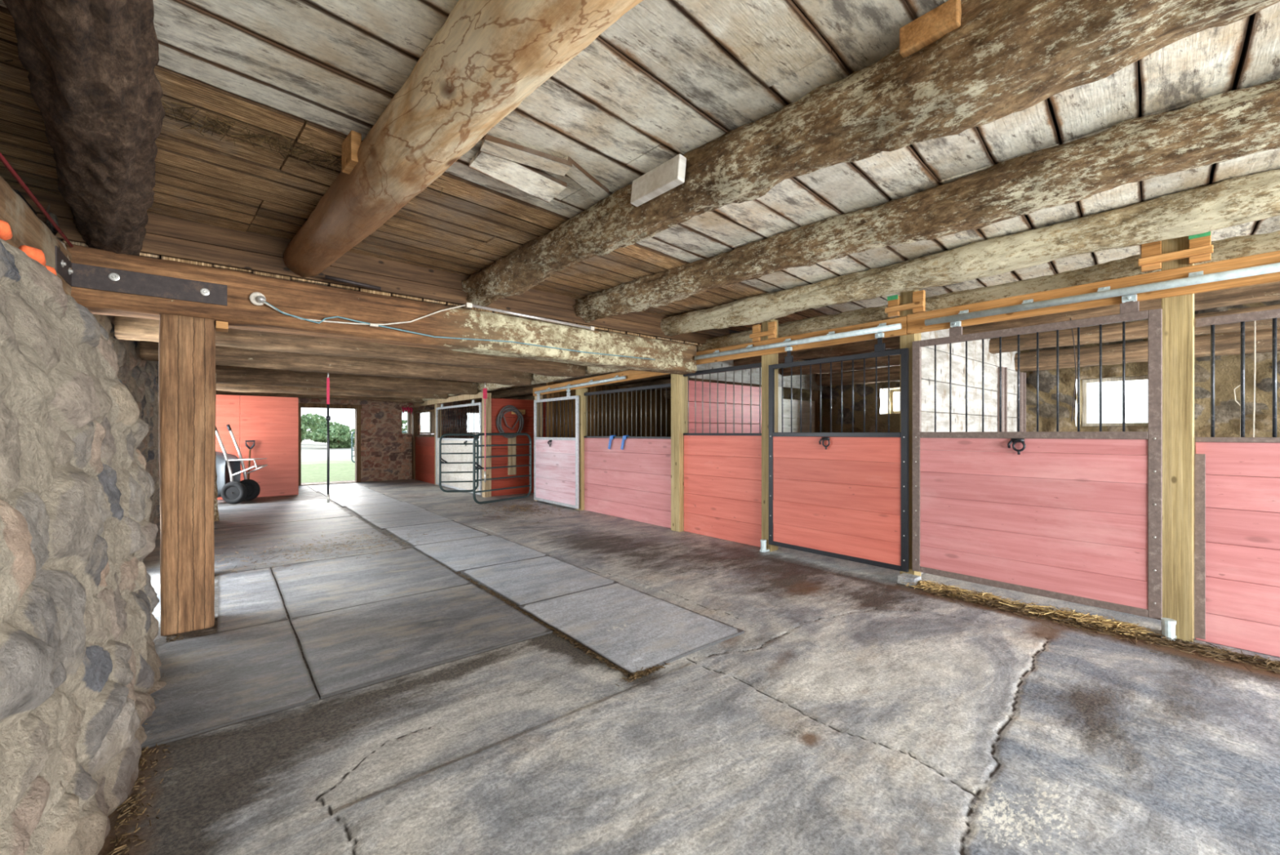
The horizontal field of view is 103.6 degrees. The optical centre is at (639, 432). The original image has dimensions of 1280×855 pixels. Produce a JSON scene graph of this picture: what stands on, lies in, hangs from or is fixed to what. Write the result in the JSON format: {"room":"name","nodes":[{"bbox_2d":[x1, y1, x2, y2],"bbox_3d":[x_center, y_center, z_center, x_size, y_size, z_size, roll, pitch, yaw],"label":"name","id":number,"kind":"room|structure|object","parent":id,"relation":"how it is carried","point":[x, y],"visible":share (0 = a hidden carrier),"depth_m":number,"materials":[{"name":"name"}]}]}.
{"room":"farm building","nodes":[
{"label":"farm building","id":0,"kind":"room"},
{"bbox_2d":[0,238,166,854],"bbox_3d":[-0.716,0.260,0.036,0.882,2.100,7.786,0,0,-42],"label":"wall","id":1,"kind":"structure","parent":0,"point":[80,663],"depth_m":1.50,"materials":[{"name":"stone"}]},
{"bbox_2d":[0,219,57,275],"bbox_3d":[-2.188,-0.697,1.732,0.070,0.123,1.089,0,0,-37],"label":"lump","id":2,"kind":"object","parent":1,"relation":"on","point":[6,233],"visible":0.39,"depth_m":1.92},
{"bbox_2d":[0,175,72,296],"bbox_3d":[-1.083,-0.920,-0.041,0.365,0.360,7.720,0,0,-40],"label":"beam","id":3,"kind":"structure","parent":1,"relation":"on","point":[27,229],"depth_m":2.33,"materials":[{"name":"brown wood"}]},
{"bbox_2d":[0,152,73,247],"bbox_3d":[-2.412,-1.100,1.845,0.019,0.016,2.920,0,0,-40],"label":"red line","id":4,"kind":"object","parent":3,"relation":"attached to","point":[2,158],"visible":1,"depth_m":2.34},
{"bbox_2d":[45,204,159,524],"bbox_3d":[-6.967,0.060,6.920,0.540,2.701,10.950,0,0,-40],"label":"wall","id":5,"kind":"structure","parent":0,"point":[140,377],"depth_m":6.13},
{"bbox_2d":[215,390,424,403],"bbox_3d":[-7.573,-0.917,11.783,4.800,0.289,0.279,0,0,-40],"label":"joist","id":6,"kind":"object","parent":5,"relation":"attached to","point":[218,392],"visible":0.37,"depth_m":11.83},
{"bbox_2d":[139,340,531,386],"bbox_3d":[-3.782,-0.952,7.216,4.802,0.298,0.257,0,0,-40],"label":"joist","id":7,"kind":"object","parent":5,"relation":"attached to","point":[148,350],"visible":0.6,"depth_m":6.92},
{"bbox_2d":[325,373,330,502],"bbox_3d":[-4.223,0.058,6.827,0.051,1.766,0.049,0,0,-17],"label":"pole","id":8,"kind":"object","parent":7,"relation":"hanging from","point":[328,417],"visible":1,"depth_m":6.82,"materials":[{"name":"black metal"}]},
{"bbox_2d":[483,382,487,481],"bbox_3d":[-2.531,-0.012,8.231,0.064,1.626,0.030,0,0,-40],"label":"post","id":9,"kind":"object","parent":7,"relation":"hanging from","point":[485,390],"visible":1,"depth_m":8.22,"materials":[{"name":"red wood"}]},
{"bbox_2d":[114,315,585,377],"bbox_3d":[-2.691,-0.964,5.902,4.800,0.322,0.247,0,0,-40],"label":"joist","id":10,"kind":"object","parent":5,"relation":"attached to","point":[130,328],"visible":0.53,"depth_m":5.43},
{"bbox_2d":[8,184,728,344],"bbox_3d":[-1.234,-1.317,4.931,6.400,0.285,0.035,0,0,-40],"label":"trim","id":11,"kind":"structure","parent":5,"relation":"attached to","point":[166,236],"depth_m":3.99,"materials":[{"name":"wood"}]},
{"bbox_2d":[63,242,697,374],"bbox_3d":[-1.439,-0.940,4.786,5.341,0.392,0.336,0,0,-40],"label":"crossbeam","id":12,"kind":"object","parent":5,"relation":"on","point":[308,300],"visible":0.92,"depth_m":4.01,"materials":[{"name":"wood"}]},
{"bbox_2d":[54,245,226,306],"bbox_3d":[-2.978,-0.935,3.062,0.730,0.140,0.357,0,0,-40],"label":"strap","id":13,"kind":"object","parent":12,"relation":"attached to","point":[83,276],"visible":0.94,"depth_m":3.15,"materials":[{"name":"metal"}]},
{"bbox_2d":[249,292,266,305],"bbox_3d":[-2.661,-0.940,3.510,0.092,0.092,0.070,0,0,-40],"label":"holder","id":14,"kind":"object","parent":12,"relation":"attached to","point":[255,298],"visible":1,"depth_m":3.51,"materials":[{"name":"ceramic"}]},
{"bbox_2d":[262,302,466,324],"bbox_3d":[-2.095,-0.982,3.995,1.445,0.306,0.036,0,0,-40],"label":"cable","id":15,"kind":"object","parent":14,"relation":"attached to","point":[265,303],"visible":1,"depth_m":4.03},
{"bbox_2d":[324,275,381,290],"bbox_3d":[-2.222,-1.165,3.913,0.381,0.048,0.028,0,0,-40],"label":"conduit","id":16,"kind":"object","parent":12,"relation":"on","point":[326,277],"visible":1,"depth_m":3.90,"materials":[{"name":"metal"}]},
{"bbox_2d":[264,301,655,359],"bbox_3d":[-1.241,-0.875,4.717,3.683,0.120,0.023,0,0,-40],"label":"cable","id":17,"kind":"object","parent":12,"relation":"attached to","point":[277,309],"visible":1,"depth_m":4.32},
{"bbox_2d":[465,302,594,330],"bbox_3d":[-1.013,-1.115,4.884,1.360,0.070,0.040,0,0,-40],"label":"tube light","id":18,"kind":"object","parent":12,"relation":"attached to","point":[469,305],"visible":1,"depth_m":4.81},
{"bbox_2d":[298,394,533,481],"bbox_3d":[-6.857,0.020,14.177,9.561,2.780,0.570,0,0,-40],"label":"wall","id":19,"kind":"structure","parent":0,"point":[386,453],"depth_m":13.90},
{"bbox_2d":[298,480,359,485],"bbox_3d":[-8.132,1.314,13.121,1.350,0.052,0.620,0,0,-40],"label":"threshold","id":20,"kind":"object","parent":19,"relation":"attached to","point":[348,481],"depth_m":13.01,"materials":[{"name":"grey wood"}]},
{"bbox_2d":[298,403,361,484],"bbox_3d":[-8.007,0.280,12.979,1.460,2.040,0.200,0,0,-40],"label":"door frame","id":21,"kind":"structure","parent":19,"relation":"in","point":[357,408],"depth_m":13.30,"materials":[{"name":"brown wood"}]},
{"bbox_2d":[0,0,1279,396],"bbox_3d":[-1.033,-1.311,6.639,11.361,0.329,19.618,0,0,-40],"label":"ceiling","id":22,"kind":"structure","parent":0,"point":[667,79],"depth_m":2.35,"materials":[{"name":"brown wood"}]},
{"bbox_2d":[2,0,165,255],"bbox_3d":[-2.045,-1.263,1.891,0.387,0.334,3.737,0,0,-44],"label":"log","id":23,"kind":"object","parent":22,"relation":"attached to","point":[95,88],"visible":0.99,"depth_m":1.79,"materials":[{"name":"brown wood"}]},
{"bbox_2d":[4,59,443,195],"bbox_3d":[-1.801,-1.423,2.455,1.647,0.027,0.311,0,0,-40],"label":"board","id":24,"kind":"object","parent":22,"relation":"attached to","point":[250,135],"visible":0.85,"depth_m":2.42,"materials":[{"name":"wood"}]},
{"bbox_2d":[283,0,643,277],"bbox_3d":[-0.599,-1.265,1.844,0.398,0.330,5.620,0,0,-44],"label":"log","id":25,"kind":"object","parent":22,"relation":"attached to","point":[487,56],"visible":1,"depth_m":1.83,"materials":[{"name":"brown wood"}]},
{"bbox_2d":[461,0,1279,308],"bbox_3d":[0.529,-1.247,2.387,0.420,0.376,6.210,0,0,-43],"label":"log","id":26,"kind":"object","parent":22,"relation":"attached to","point":[959,66],"visible":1,"depth_m":1.79,"materials":[{"name":"brown wood"}]},
{"bbox_2d":[466,281,1279,401],"bbox_3d":[0.593,-1.040,8.290,0.226,0.233,18.000,0,0,-40],"label":"beam","id":27,"kind":"structure","parent":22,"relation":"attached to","point":[1269,291],"depth_m":4.56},
{"bbox_2d":[688,360,822,391],"bbox_3d":[1.931,-0.900,7.787,3.280,0.320,0.035,0,0,-40],"label":"board","id":28,"kind":"object","parent":27,"relation":"attached to","point":[755,371],"visible":0.38,"depth_m":7.50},
{"bbox_2d":[573,78,1279,322],"bbox_3d":[1.829,-1.290,2.870,0.343,0.291,7.095,0,0,-43],"label":"log","id":29,"kind":"object","parent":22,"relation":"attached to","point":[1234,124],"visible":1,"depth_m":2.62,"materials":[{"name":"brown wood"}]},
{"bbox_2d":[660,168,1279,336],"bbox_3d":[2.891,-1.288,3.440,0.312,0.313,7.612,0,0,-43],"label":"log","id":30,"kind":"object","parent":22,"relation":"attached to","point":[1236,201],"visible":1,"depth_m":3.51,"materials":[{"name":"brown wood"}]},
{"bbox_2d":[697,230,1279,351],"bbox_3d":[3.362,-1.135,3.896,0.305,0.300,7.701,0,0,-40],"label":"log","id":31,"kind":"object","parent":22,"relation":"attached to","point":[1237,246],"visible":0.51,"depth_m":4.10,"materials":[{"name":"brown wood"}]},
{"bbox_2d":[97,475,1279,854],"bbox_3d":[-1.063,1.302,6.916,10.000,0.023,19.200,0,0,-40],"label":"floor","id":32,"kind":"structure","parent":0,"point":[855,709],"depth_m":2.15,"materials":[{"name":"concrete"}]},
{"bbox_2d":[106,633,187,854],"bbox_3d":[-2.172,1.294,2.286,0.140,0.011,2.518,0,0,-40],"label":"litter","id":33,"kind":"object","parent":32,"relation":"on","point":[128,806],"visible":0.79,"depth_m":1.74,"materials":[{"name":"plant"}]},
{"bbox_2d":[158,314,216,635],"bbox_3d":[-3.048,0.273,3.401,0.289,2.075,0.266,0,0,-40],"label":"post","id":34,"kind":"object","parent":32,"relation":"on","point":[187,393],"visible":1,"depth_m":3.30,"materials":[{"name":"wood"}]},
{"bbox_2d":[213,372,219,521],"bbox_3d":[-6.310,0.200,7.383,0.207,2.201,0.228,-2,1,-40],"label":"pole","id":35,"kind":"object","parent":32,"relation":"on","point":[215,504],"visible":0.08,"depth_m":7.41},
{"bbox_2d":[140,619,319,749],"bbox_3d":[-2.260,1.297,2.772,0.671,0.014,1.357,0,0,-40],"label":"rubber mat","id":36,"kind":"object","parent":32,"relation":"on","point":[216,680],"visible":0.89,"depth_m":2.62,"materials":[{"name":"rubber"}]},
{"bbox_2d":[215,424,267,503],"bbox_3d":[-7.553,0.565,9.473,0.823,1.466,0.740,0,0,-11],"label":"wheelbarrow","id":37,"kind":"object","parent":32,"relation":"on","point":[230,487],"visible":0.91,"depth_m":9.28,"materials":[{"name":"grey metal"}]},
{"bbox_2d":[215,451,240,497],"bbox_3d":[-7.795,0.780,9.425,0.331,0.878,0.740,0,0,-11],"label":"tray","id":38,"kind":"object","parent":37,"relation":"on","point":[223,462],"depth_m":9.24,"materials":[{"name":"grey plastic"}]},
{"bbox_2d":[216,567,288,632],"bbox_3d":[-3.148,1.296,4.055,0.387,0.016,1.743,0,0,-40],"label":"rubber mat","id":39,"kind":"object","parent":32,"relation":"on","point":[251,597],"visible":0.98,"depth_m":3.88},
{"bbox_2d":[215,394,298,499],"bbox_3d":[-7.997,0.275,10.023,2.000,2.050,0.040,0,0,-40],"label":"wall","id":40,"kind":"structure","parent":32,"relation":"on","point":[272,422],"depth_m":10.28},
{"bbox_2d":[213,498,352,528],"bbox_3d":[-5.990,1.297,8.370,1.692,0.014,2.682,0,0,-40],"label":"rubber mat","id":41,"kind":"object","parent":32,"relation":"on","point":[249,514],"visible":0.97,"depth_m":8.13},
{"bbox_2d":[213,515,407,575],"bbox_3d":[-4.188,1.297,6.217,1.711,0.014,2.887,0,0,-40],"label":"rubber mat","id":42,"kind":"object","parent":32,"relation":"on","point":[258,537],"visible":0.92,"depth_m":5.95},
{"bbox_2d":[214,529,466,574],"bbox_3d":[-3.662,1.278,5.451,3.026,0.017,2.240,0,0,-40],"label":"litter","id":43,"kind":"object","parent":42,"relation":"on","point":[416,530],"visible":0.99,"depth_m":5.58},
{"bbox_2d":[307,483,368,492],"bbox_3d":[-7.199,1.295,12.021,1.054,0.018,1.494,0,0,-40],"label":"rubber mat","id":44,"kind":"object","parent":32,"relation":"on","point":[317,488],"visible":0.92,"depth_m":12.01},
{"bbox_2d":[318,488,384,497],"bbox_3d":[-6.234,1.295,10.872,0.998,0.018,1.496,0,0,-40],"label":"rubber mat","id":45,"kind":"object","parent":32,"relation":"on","point":[363,491],"visible":0.95,"depth_m":10.87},
{"bbox_2d":[329,493,401,506],"bbox_3d":[-5.310,1.295,9.726,0.995,0.018,1.452,0,0,-40],"label":"rubber mat","id":46,"kind":"object","parent":32,"relation":"on","point":[373,499],"visible":0.98,"depth_m":9.68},
{"bbox_2d":[271,547,472,618],"bbox_3d":[-2.497,1.296,4.595,1.299,0.015,1.747,0,0,-40],"label":"rubber mat","id":47,"kind":"object","parent":32,"relation":"on","point":[338,583],"visible":1,"depth_m":4.40,"materials":[{"name":"rubber"}]},
{"bbox_2d":[345,501,427,515],"bbox_3d":[-4.384,1.295,8.677,0.989,0.019,1.346,0,0,-40],"label":"rubber mat","id":48,"kind":"object","parent":32,"relation":"on","point":[401,506],"visible":0.99,"depth_m":8.63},
{"bbox_2d":[360,509,454,529],"bbox_3d":[-3.539,1.295,7.627,0.988,0.018,1.346,0,0,-40],"label":"rubber mat","id":49,"kind":"object","parent":32,"relation":"on","point":[382,521],"visible":1,"depth_m":7.56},
{"bbox_2d":[412,407,417,479],"bbox_3d":[-6.321,0.295,14.157,0.120,2.030,0.140,0,0,-40],"label":"post","id":50,"kind":"object","parent":32,"relation":"on","point":[415,415],"visible":0.74,"depth_m":14.09,"materials":[{"name":"brown wood"}]},
{"bbox_2d":[289,583,552,698],"bbox_3d":[-1.504,1.296,3.401,1.302,0.015,1.357,0,0,-40],"label":"rubber mat","id":51,"kind":"object","parent":32,"relation":"on","point":[353,647],"visible":1,"depth_m":3.25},
{"bbox_2d":[414,408,435,484],"bbox_3d":[-5.695,0.349,13.403,0.044,1.899,1.800,0,0,-40],"label":"panel","id":52,"kind":"object","parent":32,"relation":"on","point":[424,445],"visible":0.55,"depth_m":13.37,"materials":[{"name":"brown wood"}]},
{"bbox_2d":[384,520,490,545],"bbox_3d":[-2.670,1.295,6.589,0.930,0.017,1.350,0,0,-40],"label":"rubber mat","id":53,"kind":"object","parent":32,"relation":"on","point":[434,532],"visible":1,"depth_m":6.51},
{"bbox_2d":[435,404,441,484],"bbox_3d":[-5.056,0.295,12.634,0.120,2.030,0.180,0,0,-40],"label":"post","id":54,"kind":"object","parent":32,"relation":"on","point":[436,405],"visible":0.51,"depth_m":12.59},
{"bbox_2d":[413,391,483,406],"bbox_3d":[-4.751,-0.790,12.211,0.040,0.120,4.820,0,0,-40],"label":"header board","id":55,"kind":"object","parent":54,"relation":"on","point":[464,397],"visible":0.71,"depth_m":11.73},
{"bbox_2d":[435,400,481,494],"bbox_3d":[-4.171,0.285,11.412,0.074,1.970,2.790,0,0,-40],"label":"door","id":56,"kind":"structure","parent":55,"relation":"attached to","point":[445,448],"depth_m":11.27,"materials":[{"name":"wood"}]},
{"bbox_2d":[412,365,626,403],"bbox_3d":[-3.094,-0.985,10.332,0.324,0.326,9.952,0,0,-41],"label":"log","id":57,"kind":"object","parent":55,"relation":"on","point":[535,378],"visible":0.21,"depth_m":8.60,"materials":[{"name":"brown wood"}]},
{"bbox_2d":[215,382,448,399],"bbox_3d":[-6.430,-0.919,10.407,4.802,0.309,0.288,0,0,-40],"label":"joist","id":58,"kind":"object","parent":57,"relation":"attached to","point":[222,387],"visible":0.41,"depth_m":10.20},
{"bbox_2d":[215,364,478,394],"bbox_3d":[-5.286,-0.925,9.029,4.802,0.342,0.299,0,0,-40],"label":"joist","id":59,"kind":"object","parent":57,"relation":"attached to","point":[224,374],"visible":0.73,"depth_m":8.87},
{"bbox_2d":[412,534,549,572],"bbox_3d":[-1.779,1.295,5.540,0.994,0.017,1.398,0,0,-40],"label":"rubber mat","id":60,"kind":"object","parent":32,"relation":"on","point":[492,549],"visible":0.99,"depth_m":5.48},
{"bbox_2d":[482,392,491,497],"bbox_3d":[-3.135,0.245,10.304,0.140,2.130,0.140,0,0,-40],"label":"post","id":61,"kind":"object","parent":32,"relation":"on","point":[486,485],"visible":0.72,"depth_m":10.26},
{"bbox_2d":[439,433,478,492],"bbox_3d":[-3.680,0.605,10.239,0.769,1.194,0.067,0,0,-10],"label":"gate","id":62,"kind":"object","parent":61,"relation":"attached to","point":[441,459],"visible":0.88,"depth_m":10.23,"materials":[{"name":"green metal"}]},
{"bbox_2d":[445,498,589,523],"bbox_3d":[-1.898,1.289,8.627,2.580,0.020,3.268,0,0,-30],"label":"litter","id":63,"kind":"object","parent":32,"relation":"on","point":[506,505],"visible":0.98,"depth_m":8.57,"materials":[{"name":"soil"}]},
{"bbox_2d":[491,398,546,496],"bbox_3d":[-1.594,0.290,11.583,3.855,2.014,0.042,0,0,-40],"label":"wall","id":64,"kind":"structure","parent":32,"relation":"on","point":[497,404],"depth_m":10.65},
{"bbox_2d":[496,404,524,438],"bbox_3d":[-2.692,-0.238,10.549,0.666,0.694,0.149,0,0,-40],"label":"coil","id":65,"kind":"object","parent":64,"relation":"hanging from","point":[513,409],"visible":0.91,"depth_m":10.51,"materials":[{"name":"black rubber"}]},
{"bbox_2d":[507,436,515,475],"bbox_3d":[-2.698,0.470,10.623,0.180,0.820,0.023,0,0,-40],"label":"batten","id":66,"kind":"object","parent":64,"relation":"attached to","point":[511,449],"visible":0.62,"depth_m":10.62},
{"bbox_2d":[419,551,631,675],"bbox_3d":[-1.910,1.294,4.964,0.114,0.011,5.926,0,0,-40],"label":"litter","id":67,"kind":"object","parent":32,"relation":"on","point":[597,655],"visible":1,"depth_m":3.27,"materials":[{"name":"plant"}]},
{"bbox_2d":[534,395,542,500],"bbox_3d":[-1.960,0.280,9.746,0.125,2.060,0.100,0,0,-40],"label":"post","id":68,"kind":"object","parent":32,"relation":"on","point":[541,396],"visible":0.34,"depth_m":9.71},
{"bbox_2d":[472,432,531,503],"bbox_3d":[-2.441,0.610,9.083,0.067,1.224,1.335,0,0,34],"label":"gate","id":69,"kind":"object","parent":68,"relation":"attached to","point":[474,463],"visible":1,"depth_m":8.96,"materials":[{"name":"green metal"}]},
{"bbox_2d":[533,369,670,395],"bbox_3d":[-0.818,-0.833,8.257,0.045,0.235,3.853,0,0,-40],"label":"header board","id":70,"kind":"object","parent":68,"relation":"on","point":[630,375],"visible":0.58,"depth_m":7.94,"materials":[{"name":"brown wood"}]},
{"bbox_2d":[533,375,626,508],"bbox_3d":[-1.120,0.199,8.525,0.077,2.141,2.850,0,0,-40],"label":"door","id":71,"kind":"structure","parent":70,"relation":"attached to","point":[556,460],"depth_m":8.95,"materials":[{"name":"wood"}]},
{"bbox_2d":[460,555,618,605],"bbox_3d":[-0.930,1.295,4.534,0.928,0.018,1.227,0,0,-40],"label":"rubber mat","id":72,"kind":"object","parent":32,"relation":"on","point":[522,582],"visible":0.97,"depth_m":4.44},
{"bbox_2d":[575,387,587,510],"bbox_3d":[-0.994,0.275,8.591,0.135,2.070,0.170,0,0,-40],"label":"post","id":73,"kind":"object","parent":32,"relation":"on","point":[582,399],"visible":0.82,"depth_m":8.51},
{"bbox_2d":[546,381,671,454],"bbox_3d":[-0.537,0.150,10.760,3.272,2.300,0.044,0,0,-40],"label":"wall","id":74,"kind":"structure","parent":32,"relation":"on","point":[631,396],"depth_m":10.68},
{"bbox_2d":[505,303,1279,399],"bbox_3d":[1.480,-1.004,9.027,0.280,0.250,18.001,0,0,-40],"label":"beam","id":75,"kind":"structure","parent":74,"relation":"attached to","point":[1112,332],"depth_m":5.36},
{"bbox_2d":[663,327,1279,398],"bbox_3d":[2.294,-0.926,9.703,0.256,0.314,18.000,0,0,-40],"label":"beam","id":76,"kind":"structure","parent":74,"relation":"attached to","point":[1225,343],"depth_m":5.92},
{"bbox_2d":[583,382,671,528],"bbox_3d":[-0.227,0.309,7.678,0.044,1.979,2.205,0,0,-40],"label":"panel","id":77,"kind":"object","parent":32,"relation":"on","point":[636,486],"visible":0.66,"depth_m":7.54,"materials":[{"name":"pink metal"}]},
{"bbox_2d":[518,582,744,675],"bbox_3d":[-0.114,1.295,3.518,0.929,0.018,1.376,0,0,-40],"label":"rubber mat","id":78,"kind":"object","parent":32,"relation":"on","point":[633,629],"visible":0.99,"depth_m":3.37,"materials":[{"name":"rubber"}]},
{"bbox_2d":[614,661,670,685],"bbox_3d":[0.012,1.291,2.715,0.381,0.016,0.082,0,0,-40],"label":"litter","id":79,"kind":"object","parent":32,"relation":"on","point":[638,674],"visible":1,"depth_m":2.71,"materials":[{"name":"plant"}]},
{"bbox_2d":[671,373,687,531],"bbox_3d":[0.527,0.175,6.758,0.155,2.270,0.165,0,0,-40],"label":"post","id":80,"kind":"object","parent":32,"relation":"on","point":[678,382],"visible":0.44,"depth_m":6.69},
{"bbox_2d":[683,362,761,546],"bbox_3d":[1.004,0.249,6.195,0.044,2.099,1.300,0,0,-40],"label":"panel","id":81,"kind":"object","parent":32,"relation":"on","point":[722,495],"visible":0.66,"depth_m":6.14,"materials":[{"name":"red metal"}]},
{"bbox_2d":[687,380,814,457],"bbox_3d":[1.827,0.290,7.834,3.180,2.014,0.044,0,0,-40],"label":"wall","id":82,"kind":"structure","parent":32,"relation":"on","point":[713,386],"depth_m":7.46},
{"bbox_2d":[761,319,777,551],"bbox_3d":[1.451,0.025,5.633,0.140,2.570,0.125,0,0,-40],"label":"post","id":83,"kind":"object","parent":32,"relation":"on","point":[769,359],"visible":0.58,"depth_m":5.60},
{"bbox_2d":[749,320,777,342],"bbox_3d":[1.362,-1.120,5.563,0.078,0.180,0.320,0,0,-40],"label":"bracket","id":84,"kind":"object","parent":83,"relation":"attached to","point":[771,332],"visible":1,"depth_m":5.51,"materials":[{"name":"brown wood"}]},
{"bbox_2d":[777,386,782,432],"bbox_3d":[2.188,0.280,8.120,0.140,2.060,0.140,0,0,-40],"label":"post","id":85,"kind":"object","parent":32,"relation":"on","point":[780,388],"visible":0.13,"depth_m":8.07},
{"bbox_2d":[811,390,819,432],"bbox_3d":[3.111,0.280,8.886,0.100,2.060,0.140,0,0,-40],"label":"post","id":86,"kind":"object","parent":32,"relation":"on","point":[815,393],"visible":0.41,"depth_m":8.83,"materials":[{"name":"brown wood"}]},
{"bbox_2d":[897,572,921,586],"bbox_3d":[2.325,1.265,4.354,0.140,0.070,0.150,0,0,-40],"label":"stub","id":87,"kind":"object","parent":32,"relation":"on","point":[903,577],"visible":0.85,"depth_m":4.32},
{"bbox_2d":[899,289,920,575],"bbox_3d":[2.406,0.025,4.483,0.140,2.570,0.125,0,0,-40],"label":"post","id":88,"kind":"object","parent":32,"relation":"on","point":[905,340],"visible":0.14,"depth_m":4.42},
{"bbox_2d":[696,315,907,364],"bbox_3d":[1.429,-0.945,5.527,0.030,0.160,2.870,0,0,-40],"label":"header board","id":89,"kind":"object","parent":88,"relation":"attached to","point":[903,320],"visible":0.54,"depth_m":5.12,"materials":[{"name":"brown wood"}]},
{"bbox_2d":[693,322,908,572],"bbox_3d":[1.511,0.107,5.339,0.089,2.205,2.515,0,0,-40],"label":"door","id":90,"kind":"structure","parent":89,"relation":"attached to","point":[842,495],"depth_m":4.85,"materials":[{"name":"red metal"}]},
{"bbox_2d":[884,289,925,317],"bbox_3d":[2.320,-1.131,4.409,0.078,0.182,0.320,0,0,-40],"label":"bracket","id":91,"kind":"object","parent":88,"relation":"attached to","point":[918,304],"visible":1,"depth_m":4.36,"materials":[{"name":"brown wood"}]},
{"bbox_2d":[906,250,1279,334],"bbox_3d":[3.371,-0.950,3.188,0.030,0.170,3.200,0,0,-40],"label":"header board","id":92,"kind":"object","parent":88,"relation":"attached to","point":[915,322],"visible":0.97,"depth_m":3.40,"materials":[{"name":"brown wood"}]},
{"bbox_2d":[912,262,1279,619],"bbox_3d":[3.313,0.100,3.169,0.089,2.171,3.045,0,0,-40],"label":"door","id":93,"kind":"structure","parent":92,"relation":"attached to","point":[1064,523],"depth_m":3.62,"materials":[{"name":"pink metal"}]},
{"bbox_2d":[920,328,1020,573],"bbox_3d":[3.730,0.100,5.605,3.300,2.394,0.044,0,0,-40],"label":"wall","id":94,"kind":"structure","parent":32,"relation":"on","point":[991,361],"depth_m":5.31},
{"bbox_2d":[997,366,1007,431],"bbox_3d":[4.350,0.255,6.047,0.120,2.090,0.068,0,0,-40],"label":"post","id":95,"kind":"object","parent":32,"relation":"on","point":[1004,370],"visible":0.31,"depth_m":6.03,"materials":[{"name":"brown wood"}]},
{"bbox_2d":[1019,372,1026,431],"bbox_3d":[4.966,0.255,6.558,0.120,2.090,0.068,0,0,-40],"label":"post","id":96,"kind":"object","parent":32,"relation":"on","point":[1022,375],"visible":0.26,"depth_m":6.54,"materials":[{"name":"brown wood"}]},
{"bbox_2d":[902,577,1153,636],"bbox_3d":[2.763,1.268,3.780,0.305,0.062,1.533,0,0,-40],"label":"straw","id":97,"kind":"object","parent":32,"relation":"on","point":[1074,615],"visible":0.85,"depth_m":3.60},
{"bbox_2d":[922,584,1279,673],"bbox_3d":[3.144,1.280,3.130,0.400,0.038,2.670,0,0,-40],"label":"litter","id":98,"kind":"object","parent":32,"relation":"on","point":[1273,665],"visible":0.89,"depth_m":3.17,"materials":[{"name":"plant"}]},
{"bbox_2d":[1160,617,1176,640],"bbox_3d":[3.338,1.235,3.181,0.119,0.130,0.066,0,0,-40],"label":"guide","id":99,"kind":"object","parent":32,"relation":"on","point":[1168,624],"visible":0.86,"depth_m":3.14,"materials":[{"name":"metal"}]},
{"bbox_2d":[1161,235,1194,641],"bbox_3d":[3.447,0.015,3.230,0.140,2.590,0.137,0,0,-40],"label":"post","id":100,"kind":"object","parent":32,"relation":"on","point":[1178,312],"visible":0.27,"depth_m":3.19,"materials":[{"name":"wood"}]},
{"bbox_2d":[1137,231,1213,272],"bbox_3d":[3.355,-1.141,3.162,0.078,0.182,0.320,0,0,-40],"label":"bracket","id":101,"kind":"object","parent":100,"relation":"attached to","point":[1200,249],"visible":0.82,"depth_m":3.12,"materials":[{"name":"brown wood"}]},
{"bbox_2d":[1194,308,1279,657],"bbox_3d":[3.965,0.289,2.615,0.062,2.019,1.460,0,0,-40],"label":"panel","id":102,"kind":"object","parent":32,"relation":"on","point":[1237,517],"visible":1,"depth_m":3.04,"materials":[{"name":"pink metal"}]},
{"bbox_2d":[1233,320,1255,436],"bbox_3d":[3.687,-0.330,3.074,0.006,0.740,0.086,0,0,-40],"label":"twine","id":103,"kind":"object","parent":102,"relation":"hanging from","point":[1254,321],"visible":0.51,"depth_m":3.04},
{"bbox_2d":[687,299,1279,477],"bbox_3d":[2.727,-0.062,9.922,0.588,2.745,18.585,0,0,-40],"label":"wall","id":104,"kind":"structure","parent":0,"point":[1227,367],"depth_m":6.06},
{"bbox_2d":[61,13,1257,360],"bbox_3d":[-0.992,-1.380,6.909,10.700,0.360,19.300,0,0,-40],"label":"trim","id":105,"kind":"structure","parent":104,"relation":"attached to","point":[1250,22],"depth_m":2.28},
{"bbox_2d":[1082,375,1147,426],"bbox_3d":[5.956,-0.385,6.258,0.060,0.610,0.700,0,0,-40],"label":"window","id":106,"kind":"structure","parent":104,"relation":"in","point":[1085,382],"depth_m":6.39,"materials":[{"name":"white wood"}]},
{"label":"outside","id":107,"kind":"structure","parent":0,"visible":0},
{"bbox_2d":[301,439,355,482],"bbox_3d":[-19.091,1.480,62.133,350.000,0.240,280.000,0,0,-40],"label":"ground","id":108,"kind":"structure","parent":107,"point":[313,454],"depth_m":22.61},
{"bbox_2d":[301,412,325,437],"bbox_3d":[-34.594,-0.256,49.046,6.525,3.527,5.747,0,0,-40],"label":"bush","id":109,"kind":"object","parent":108,"relation":"on","point":[308,422],"visible":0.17,"depth_m":48.96,"materials":[{"name":"green plant"}]},
{"bbox_2d":[311,417,350,442],"bbox_3d":[-35.814,-0.207,58.389,4.334,3.294,4.187,0,0,-40],"label":"bush","id":110,"kind":"object","parent":108,"relation":"on","point":[324,424],"visible":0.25,"depth_m":57.22,"materials":[{"name":"green plant"}]},
{"bbox_2d":[308,427,355,448],"bbox_3d":[-27.072,0.499,45.138,4.580,2.022,4.319,0,0,-40],"label":"bush","id":111,"kind":"object","parent":108,"relation":"on","point":[342,437],"visible":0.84,"depth_m":44.56,"materials":[{"name":"green plant"}]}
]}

